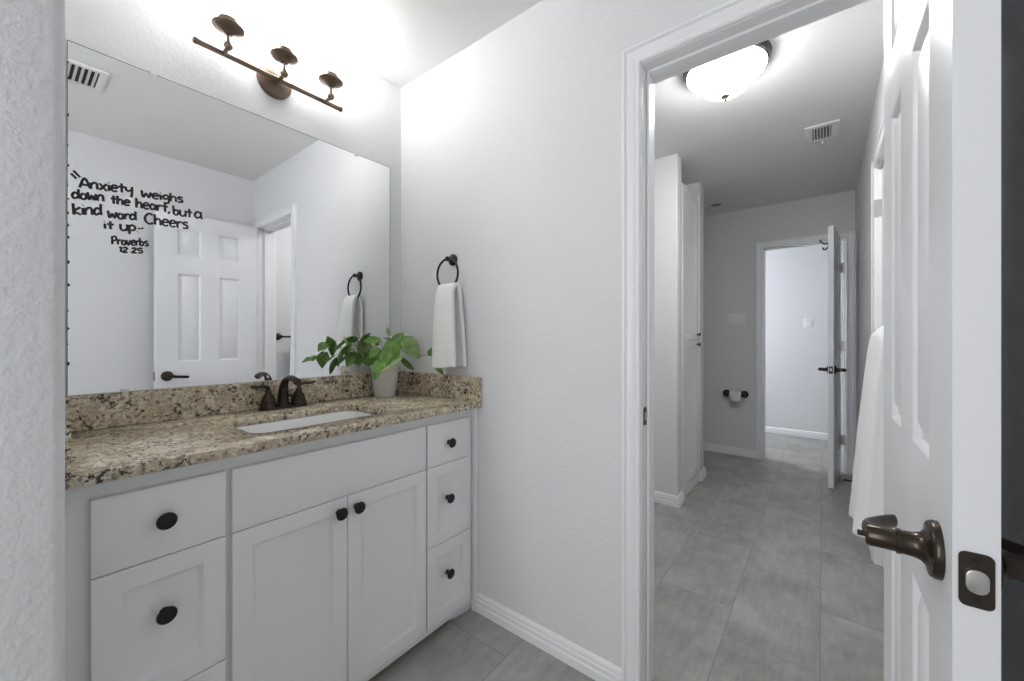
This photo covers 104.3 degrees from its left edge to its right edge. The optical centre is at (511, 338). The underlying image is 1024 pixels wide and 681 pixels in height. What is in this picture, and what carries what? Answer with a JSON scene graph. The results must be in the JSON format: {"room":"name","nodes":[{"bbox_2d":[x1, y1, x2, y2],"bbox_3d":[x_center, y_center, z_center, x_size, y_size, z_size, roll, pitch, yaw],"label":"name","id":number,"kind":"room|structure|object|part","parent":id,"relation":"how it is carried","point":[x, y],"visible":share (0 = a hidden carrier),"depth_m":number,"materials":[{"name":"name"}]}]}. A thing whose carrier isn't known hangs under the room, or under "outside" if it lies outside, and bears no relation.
{"room":"bathroom","nodes":[
{"label":"bathroom","id":0,"kind":"room"},
{"bbox_2d":[0,0,64,680],"bbox_3d":[-1.035,-0.059,0.812,0.769,2.440,0.117,0,0,38],"label":"wall","id":1,"kind":"structure","parent":0,"point":[32,32],"depth_m":0.59,"materials":[{"name":"white paint"}]},
{"bbox_2d":[65,0,400,395],"bbox_3d":[-0.997,-0.059,1.581,0.116,2.440,1.367,0,0,38],"label":"wall","id":2,"kind":"structure","parent":0,"point":[154,35],"depth_m":1.49,"materials":[{"name":"white"}]},
{"bbox_2d":[67,40,389,395],"bbox_3d":[-0.937,-0.345,1.557,0.008,1.030,1.074,0,0,38],"label":"mirror","id":3,"kind":"object","parent":2,"relation":"attached to","point":[211,241],"visible":1,"depth_m":1.38,"materials":[{"name":"silver mirror"}]},
{"bbox_2d":[65,371,399,431],"bbox_3d":[-0.926,0.214,1.558,0.023,0.101,1.153,0,0,38],"label":"backsplash","id":4,"kind":"structure","parent":2,"relation":"attached to","point":[104,410],"depth_m":1.33,"materials":[{"name":"stone"}]},
{"bbox_2d":[192,0,347,111],"bbox_3d":[-0.875,-1.073,1.511,0.161,0.257,0.522,0,0,38],"label":"vanity light","id":5,"kind":"object","parent":2,"relation":"attached to","point":[286,28],"visible":1,"depth_m":1.49,"materials":[{"name":"brown metal"}]},
{"bbox_3d":[-0.984,-1.019,1.374,0.057,0.060,0.027,0,0,38],"label":"arm","id":6,"kind":"part","parent":5,"relation":"part of","materials":[{"name":"brown metal"}]},
{"bbox_3d":[-0.972,-1.147,1.365,0.134,0.110,0.134,0,0,38],"label":"lamp shade","id":7,"kind":"part","parent":5,"relation":"part of","materials":[{"name":"white"}]},
{"bbox_3d":[-0.873,-1.019,1.516,0.057,0.060,0.027,0,0,38],"label":"arm","id":8,"kind":"part","parent":5,"relation":"part of","materials":[{"name":"brown metal"}]},
{"bbox_3d":[-0.862,-1.147,1.507,0.134,0.110,0.134,0,0,38],"label":"lamp shade","id":9,"kind":"part","parent":5,"relation":"part of","materials":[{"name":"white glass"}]},
{"bbox_3d":[-0.762,-1.019,1.658,0.057,0.060,0.027,0,0,38],"label":"arm","id":10,"kind":"part","parent":5,"relation":"part of","materials":[{"name":"brown metal"}]},
{"bbox_3d":[-0.751,-1.147,1.649,0.134,0.110,0.134,0,0,38],"label":"lamp shade","id":11,"kind":"part","parent":5,"relation":"part of","materials":[{"name":"white glass"}]},
{"bbox_2d":[401,0,729,667],"bbox_3d":[0.235,-0.059,1.486,1.944,2.440,0.120,0,0,38],"label":"wall","id":12,"kind":"structure","parent":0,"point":[511,145],"depth_m":1.51,"materials":[{"name":"white paint"}]},
{"bbox_2d":[436,254,458,284],"bbox_3d":[-0.279,-0.300,1.783,0.143,0.166,0.044,0,0,38],"label":"towel ring","id":13,"kind":"object","parent":12,"relation":"attached to","point":[452,259],"visible":0.88,"depth_m":1.78,"materials":[{"name":"black metal"}]},
{"bbox_2d":[432,282,466,367],"bbox_3d":[-0.276,-0.058,1.748,0.149,0.374,0.095,0,0,38],"label":"hand towel","id":14,"kind":"object","parent":13,"relation":"hanging from","point":[449,340],"visible":1,"depth_m":1.73,"materials":[{"name":"white fabric"}]},
{"bbox_2d":[476,592,621,680],"bbox_3d":[0.107,1.123,1.499,0.650,0.075,0.016,0,0,38],"label":"baseboard","id":15,"kind":"structure","parent":12,"relation":"attached to","point":[588,663],"depth_m":1.47,"materials":[{"name":"white paint"}]},
{"bbox_2d":[252,0,883,215],"bbox_3d":[1.081,-1.309,2.200,3.600,0.060,7.400,0,0,38],"label":"ceiling","id":16,"kind":"structure","parent":0,"point":[746,150],"depth_m":2.04,"materials":[{"name":"white paint"}]},
{"bbox_2d":[706,201,726,207],"bbox_3d":[1.946,-1.274,3.796,0.180,0.008,0.180,0,0,38],"label":"recessed light","id":17,"kind":"object","parent":16,"relation":"in","point":[720,203],"visible":1,"depth_m":3.79,"materials":[{"name":"white plastic"}]},
{"bbox_2d":[683,40,771,100],"bbox_3d":[0.993,-1.192,1.853,0.364,0.173,0.364,0,0,38],"label":"ceiling light","id":18,"kind":"object","parent":16,"relation":"attached to","point":[722,79],"visible":0.86,"depth_m":1.78,"materials":[{"name":"white glass"}]},
{"bbox_2d":[804,119,839,144],"bbox_3d":[1.919,-1.266,2.466,0.170,0.026,0.260,0,0,38],"label":"ceiling vent","id":19,"kind":"object","parent":16,"relation":"in","point":[826,131],"visible":1,"depth_m":2.45,"materials":[{"name":"white plastic"}]},
{"bbox_2d":[372,433,883,680],"bbox_3d":[1.081,1.176,2.200,3.600,0.030,7.400,0,0,38],"label":"floor","id":20,"kind":"structure","parent":0,"point":[762,573],"depth_m":1.81,"materials":[{"name":"tile"}]},
{"bbox_2d":[65,408,477,680],"bbox_3d":[-0.713,0.726,1.391,0.558,0.870,1.193,0,0,38],"label":"vanity cabinet","id":21,"kind":"object","parent":20,"relation":"on","point":[335,558],"visible":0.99,"depth_m":1.09,"materials":[{"name":"white paint"}]},
{"bbox_3d":[-0.788,0.642,0.902,0.018,0.303,0.232,0,0,38],"label":"drawer","id":22,"kind":"part","parent":21,"relation":"part of","materials":[{"name":"white paint"}]},
{"bbox_3d":[-0.788,0.409,0.902,0.018,0.159,0.232,0,0,38],"label":"drawer","id":23,"kind":"part","parent":21,"relation":"part of","materials":[{"name":"white paint"}]},
{"bbox_3d":[-0.776,0.617,0.893,0.029,0.038,0.038,0,0,38],"label":"knob","id":24,"kind":"part","parent":21,"relation":"part of","materials":[{"name":"black metal"}]},
{"bbox_3d":[-0.770,0.404,0.887,0.029,0.038,0.038,0,0,38],"label":"knob","id":25,"kind":"part","parent":21,"relation":"part of","materials":[{"name":"black metal"}]},
{"bbox_3d":[-0.788,0.948,0.902,0.018,0.303,0.232,0,0,38],"label":"drawer","id":26,"kind":"part","parent":21,"relation":"part of","materials":[{"name":"white paint"}]},
{"bbox_2d":[65,371,481,489],"bbox_3d":[-0.714,0.227,1.392,0.560,0.126,1.193,0,0,38],"label":"countertop","id":27,"kind":"structure","parent":21,"relation":"on","point":[117,435],"depth_m":1.24,"materials":[{"name":"stone"}]},
{"bbox_2d":[250,375,315,410],"bbox_3d":[-0.866,0.200,1.520,0.172,0.129,0.169,0,0,-8],"label":"faucet","id":28,"kind":"object","parent":27,"relation":"on","point":[268,403],"visible":1,"depth_m":1.51,"materials":[{"name":"brown metal"}]},
{"bbox_3d":[-0.920,0.182,1.459,0.017,0.029,0.070,0,0,25],"label":"lever","id":29,"kind":"part","parent":28,"relation":"part of","materials":[{"name":"brown metal"}]},
{"bbox_3d":[-0.909,0.224,1.484,0.059,0.064,0.059,0,0,38],"label":"handle","id":30,"kind":"part","parent":28,"relation":"part of","materials":[{"name":"brown metal"}]},
{"bbox_3d":[-0.876,0.260,1.528,0.060,0.009,0.172,0,0,38],"label":"plate","id":31,"kind":"part","parent":28,"relation":"part of","materials":[{"name":"brown metal"}]},
{"bbox_3d":[-0.839,0.198,1.498,0.149,0.124,0.048,0,0,38],"label":"spout","id":32,"kind":"part","parent":28,"relation":"part of","materials":[{"name":"brown metal"}]},
{"bbox_3d":[-0.842,0.224,1.571,0.059,0.064,0.059,0,0,38],"label":"handle","id":33,"kind":"part","parent":28,"relation":"part of","materials":[{"name":"brown metal"}]},
{"bbox_3d":[-0.820,0.182,1.587,0.070,0.029,0.017,0,0,-39],"label":"lever","id":34,"kind":"part","parent":28,"relation":"part of","materials":[{"name":"brown metal"}]},
{"bbox_2d":[236,411,372,432],"bbox_3d":[-0.683,0.355,1.360,0.310,0.130,0.476,0,0,38],"label":"sink","id":35,"kind":"object","parent":27,"relation":"in","point":[342,415],"visible":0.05,"depth_m":1.46,"materials":[{"name":"white ceramic"}]},
{"bbox_2d":[317,327,443,396],"bbox_3d":[-0.582,0.104,1.809,0.514,0.321,0.234,0,0,-16],"label":"potted plant","id":36,"kind":"object","parent":27,"relation":"on","point":[384,370],"visible":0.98,"depth_m":1.80,"materials":[{"name":"green plant"}]},
{"bbox_3d":[-0.591,0.193,1.848,0.131,0.143,0.131,0,0,38],"label":"pot","id":37,"kind":"part","parent":36,"relation":"part of","materials":[{"name":"white ceramic"}]},
{"bbox_3d":[-0.614,0.795,1.125,0.018,0.608,0.306,0,0,38],"label":"door","id":38,"kind":"part","parent":21,"relation":"part of","materials":[{"name":"white paint"}]},
{"bbox_3d":[-0.518,0.409,1.248,0.018,0.159,0.620,0,0,38],"label":"false drawer","id":39,"kind":"part","parent":21,"relation":"part of","materials":[{"name":"white paint"}]},
{"bbox_3d":[-0.519,0.531,1.209,0.029,0.038,0.038,0,0,38],"label":"knob","id":40,"kind":"part","parent":21,"relation":"part of","materials":[{"name":"black metal"}]},
{"bbox_3d":[-0.483,0.531,1.255,0.029,0.038,0.038,0,0,38],"label":"knob","id":41,"kind":"part","parent":21,"relation":"part of","materials":[{"name":"black metal"}]},
{"bbox_3d":[-0.423,0.795,1.370,0.018,0.608,0.311,0,0,38],"label":"door","id":42,"kind":"part","parent":21,"relation":"part of","materials":[{"name":"white paint"}]},
{"bbox_3d":[-0.252,0.642,1.590,0.018,0.303,0.230,0,0,38],"label":"drawer","id":43,"kind":"part","parent":21,"relation":"part of","materials":[{"name":"white paint"}]},
{"bbox_3d":[-0.252,0.409,1.590,0.018,0.159,0.230,0,0,38],"label":"drawer","id":44,"kind":"part","parent":21,"relation":"part of","materials":[{"name":"white paint"}]},
{"bbox_3d":[-0.252,0.948,1.590,0.018,0.303,0.230,0,0,38],"label":"drawer","id":45,"kind":"part","parent":21,"relation":"part of","materials":[{"name":"white paint"}]},
{"bbox_3d":[-0.246,0.926,1.572,0.029,0.038,0.038,0,0,38],"label":"knob","id":46,"kind":"part","parent":21,"relation":"part of","materials":[{"name":"black metal"}]},
{"bbox_3d":[-0.246,0.629,1.572,0.029,0.038,0.038,0,0,38],"label":"knob","id":47,"kind":"part","parent":21,"relation":"part of","materials":[{"name":"black metal"}]},
{"bbox_3d":[-0.240,0.409,1.567,0.029,0.038,0.038,0,0,38],"label":"knob","id":48,"kind":"part","parent":21,"relation":"part of","materials":[{"name":"black metal"}]},
{"bbox_3d":[-0.160,0.727,1.704,0.022,0.868,0.018,0,0,38],"label":"scribe moulding","id":49,"kind":"part","parent":21,"relation":"part of","materials":[{"name":"white paint"}]},
{"bbox_2d":[682,183,700,497],"bbox_3d":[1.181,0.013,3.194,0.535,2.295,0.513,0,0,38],"label":"closet door","id":50,"kind":"structure","parent":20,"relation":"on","point":[690,474],"depth_m":3.02,"materials":[{"name":"white paint"}]},
{"bbox_3d":[1.361,-0.557,3.050,0.018,1.129,0.461,0,0,38],"label":"door","id":51,"kind":"part","parent":50,"relation":"part of","materials":[{"name":"white paint"}]},
{"bbox_3d":[1.361,0.543,3.050,0.018,1.065,0.461,0,0,38],"label":"door","id":52,"kind":"part","parent":50,"relation":"part of","materials":[{"name":"white paint"}]},
{"bbox_2d":[654,154,681,495],"bbox_3d":[0.728,-0.059,3.145,1.140,2.440,0.115,0,0,38],"label":"wall partition","id":53,"kind":"structure","parent":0,"point":[668,169],"depth_m":2.79,"materials":[{"name":"white paint"}]},
{"bbox_2d":[654,491,683,507],"bbox_3d":[0.729,1.123,3.133,1.156,0.075,0.132,0,0,38],"label":"baseboard","id":54,"kind":"structure","parent":53,"relation":"attached to","point":[659,497],"depth_m":2.78,"materials":[{"name":"white paint"}]},
{"bbox_2d":[685,182,703,480],"bbox_3d":[1.129,-0.059,3.659,1.140,2.440,0.150,0,0,38],"label":"wall","id":55,"kind":"structure","parent":0,"point":[696,189],"depth_m":3.27,"materials":[{"name":"white paint"}]},
{"bbox_2d":[700,467,706,480],"bbox_3d":[1.141,1.123,3.662,1.156,0.075,0.164,0,0,38],"label":"baseboard","id":56,"kind":"structure","parent":55,"relation":"attached to","point":[703,473],"depth_m":3.28,"materials":[{"name":"white paint"}]},
{"bbox_2d":[704,190,854,449],"bbox_3d":[2.086,-0.059,4.162,2.272,2.440,0.110,0,0,38],"label":"wall","id":57,"kind":"structure","parent":0,"point":[731,238],"depth_m":3.96,"materials":[{"name":"white paint"}]},
{"bbox_2d":[704,443,755,458],"bbox_3d":[1.807,1.123,4.300,1.422,0.075,0.016,0,0,38],"label":"baseboard","id":58,"kind":"structure","parent":57,"relation":"attached to","point":[749,453],"depth_m":3.99,"materials":[{"name":"white paint"}]},
{"bbox_2d":[727,313,744,324],"bbox_3d":[2.233,-0.193,3.971,0.162,0.115,0.010,0,0,38],"label":"light switch","id":59,"kind":"object","parent":57,"relation":"attached to","point":[732,319],"visible":1,"depth_m":3.97,"materials":[{"name":"white plastic"}]},
{"bbox_2d":[723,389,748,397],"bbox_3d":[2.208,0.549,3.944,0.228,0.072,0.083,0,0,38],"label":"paper holder","id":60,"kind":"object","parent":57,"relation":"attached to","point":[744,394],"visible":0.91,"depth_m":3.92,"materials":[{"name":"black metal"}]},
{"bbox_3d":[2.147,0.549,3.992,0.072,0.072,0.083,0,0,38],"label":"post","id":61,"kind":"part","parent":60,"relation":"part of","materials":[{"name":"black metal"}]},
{"bbox_2d":[729,391,740,401],"bbox_3d":[2.200,0.566,3.922,0.096,0.100,0.070,0,0,38],"label":"toilet paper roll","id":62,"kind":"object","parent":60,"relation":"on","point":[735,396],"visible":0.99,"depth_m":3.90,"materials":[{"name":"white paper"}]},
{"bbox_3d":[2.270,0.549,3.897,0.072,0.072,0.083,0,0,38],"label":"post","id":63,"kind":"part","parent":60,"relation":"part of","materials":[{"name":"black metal"}]},
{"bbox_2d":[756,230,854,473],"bbox_3d":[2.692,0.116,3.689,0.727,2.090,0.149,0,0,38],"label":"door frame","id":64,"kind":"structure","parent":57,"relation":"attached to","point":[848,237],"depth_m":3.50,"materials":[{"name":"white paint"}]},
{"bbox_2d":[818,225,846,488],"bbox_3d":[2.648,0.140,3.265,0.182,2.018,0.581,0,0,44],"label":"door","id":65,"kind":"structure","parent":57,"relation":"in","point":[835,267],"depth_m":3.09,"materials":[{"name":"white paint"}]},
{"bbox_3d":[2.455,0.241,3.142,0.074,0.067,0.067,0,0,44],"label":"handle","id":66,"kind":"part","parent":65,"relation":"part of","materials":[{"name":"brown metal"}]},
{"bbox_3d":[2.647,0.140,3.263,0.034,2.018,0.565,0,0,44],"label":"panel","id":67,"kind":"part","parent":65,"relation":"part of","materials":[{"name":"white paint"}]},
{"bbox_3d":[2.533,0.241,3.067,0.074,0.067,0.067,0,0,44],"label":"handle","id":68,"kind":"part","parent":65,"relation":"part of","materials":[{"name":"brown metal"}]},
{"bbox_2d":[765,242,843,434],"bbox_3d":[3.287,-0.059,4.906,3.250,2.440,0.120,0,0,38],"label":"wall","id":69,"kind":"structure","parent":0,"point":[796,279],"depth_m":4.73,"materials":[{"name":"white paint"}]},
{"bbox_2d":[765,426,827,439],"bbox_3d":[3.292,1.123,4.815,3.130,0.075,0.016,0,0,38],"label":"baseboard","id":70,"kind":"structure","parent":69,"relation":"attached to","point":[800,433],"depth_m":4.73,"materials":[{"name":"white paint"}]},
{"bbox_2d":[804,318,812,327],"bbox_3d":[3.477,-0.182,4.675,0.085,0.115,0.010,0,0,38],"label":"light switch","id":71,"kind":"object","parent":69,"relation":"attached to","point":[808,322],"visible":1,"depth_m":4.67,"materials":[{"name":"white plastic"}]},
{"bbox_2d":[855,0,1023,680],"bbox_3d":[1.599,-0.059,1.575,0.142,2.440,4.570,0,0,38],"label":"wall","id":72,"kind":"structure","parent":0,"point":[1012,11],"depth_m":0.66,"materials":[{"name":"white paint"}]},
{"bbox_2d":[622,0,868,680],"bbox_3d":[0.688,0.113,1.133,0.720,2.097,0.159,0,0,38],"label":"door frame","id":73,"kind":"structure","parent":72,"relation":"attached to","point":[733,26],"depth_m":1.28,"materials":[{"name":"white paint"}]},
{"bbox_3d":[0.433,0.252,1.295,0.002,0.057,0.030,0,0,38],"label":"strike plate","id":74,"kind":"part","parent":73,"relation":"part of","materials":[{"name":"black metal"}]},
{"bbox_3d":[0.645,0.113,1.078,0.720,2.097,0.020,0,0,38],"label":"casing","id":75,"kind":"part","parent":73,"relation":"part of","materials":[{"name":"white paint"}]},
{"bbox_3d":[0.731,0.113,1.188,0.720,2.097,0.020,0,0,38],"label":"casing","id":76,"kind":"part","parent":73,"relation":"part of","materials":[{"name":"white paint"}]},
{"bbox_2d":[871,116,883,565],"bbox_3d":[1.729,0.113,1.760,0.159,2.097,0.742,0,0,38],"label":"door frame","id":77,"kind":"structure","parent":72,"relation":"attached to","point":[877,161],"depth_m":2.04,"materials":[{"name":"white paint"}]},
{"bbox_2d":[874,164,883,569],"bbox_3d":[1.711,0.140,1.777,0.182,2.018,0.632,0,0,38],"label":"door","id":78,"kind":"structure","parent":72,"relation":"in","point":[878,204],"depth_m":2.01,"materials":[{"name":"white paint"}]},
{"bbox_3d":[1.709,0.140,1.775,0.034,2.018,0.616,0,0,38],"label":"panel","id":79,"kind":"part","parent":78,"relation":"part of","materials":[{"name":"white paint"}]},
{"bbox_2d":[857,0,1023,680],"bbox_3d":[0.673,0.140,0.657,0.182,2.018,0.621,0,0,38],"label":"door","id":80,"kind":"structure","parent":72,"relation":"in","point":[948,562],"depth_m":0.46,"materials":[{"name":"white paint"}]},
{"bbox_3d":[0.504,0.258,0.549,0.125,0.032,0.026,0,0,-38],"label":"lever","id":81,"kind":"part","parent":80,"relation":"part of","materials":[{"name":"brown metal"}]},
{"bbox_3d":[0.482,0.253,0.499,0.074,0.067,0.067,0,0,38],"label":"handle","id":82,"kind":"part","parent":80,"relation":"part of","materials":[{"name":"brown metal"}]},
{"bbox_3d":[0.486,0.253,0.417,0.026,0.057,0.002,0,0,38],"label":"latch plate","id":83,"kind":"part","parent":80,"relation":"part of","materials":[{"name":"brown metal"}]},
{"bbox_3d":[0.567,0.253,0.433,0.074,0.067,0.067,0,0,38],"label":"handle","id":84,"kind":"part","parent":80,"relation":"part of","materials":[{"name":"brown metal"}]},
{"bbox_3d":[0.610,0.258,0.467,0.026,0.033,0.125,0,0,24],"label":"lever","id":85,"kind":"part","parent":80,"relation":"part of","materials":[{"name":"brown metal"}]},
{"bbox_3d":[1.165,-0.017,1.199,0.080,0.056,0.521,0,0,38],"label":"towel bar","id":86,"kind":"object","parent":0,"visible":0},
{"bbox_2d":[849,325,883,537],"bbox_3d":[1.135,0.290,1.243,0.122,0.668,0.374,0,0,38],"label":"bath towel","id":87,"kind":"object","parent":86,"relation":"hanging from","point":[867,488],"visible":0.55,"depth_m":1.13,"materials":[{"name":"white fabric"}]}
]}

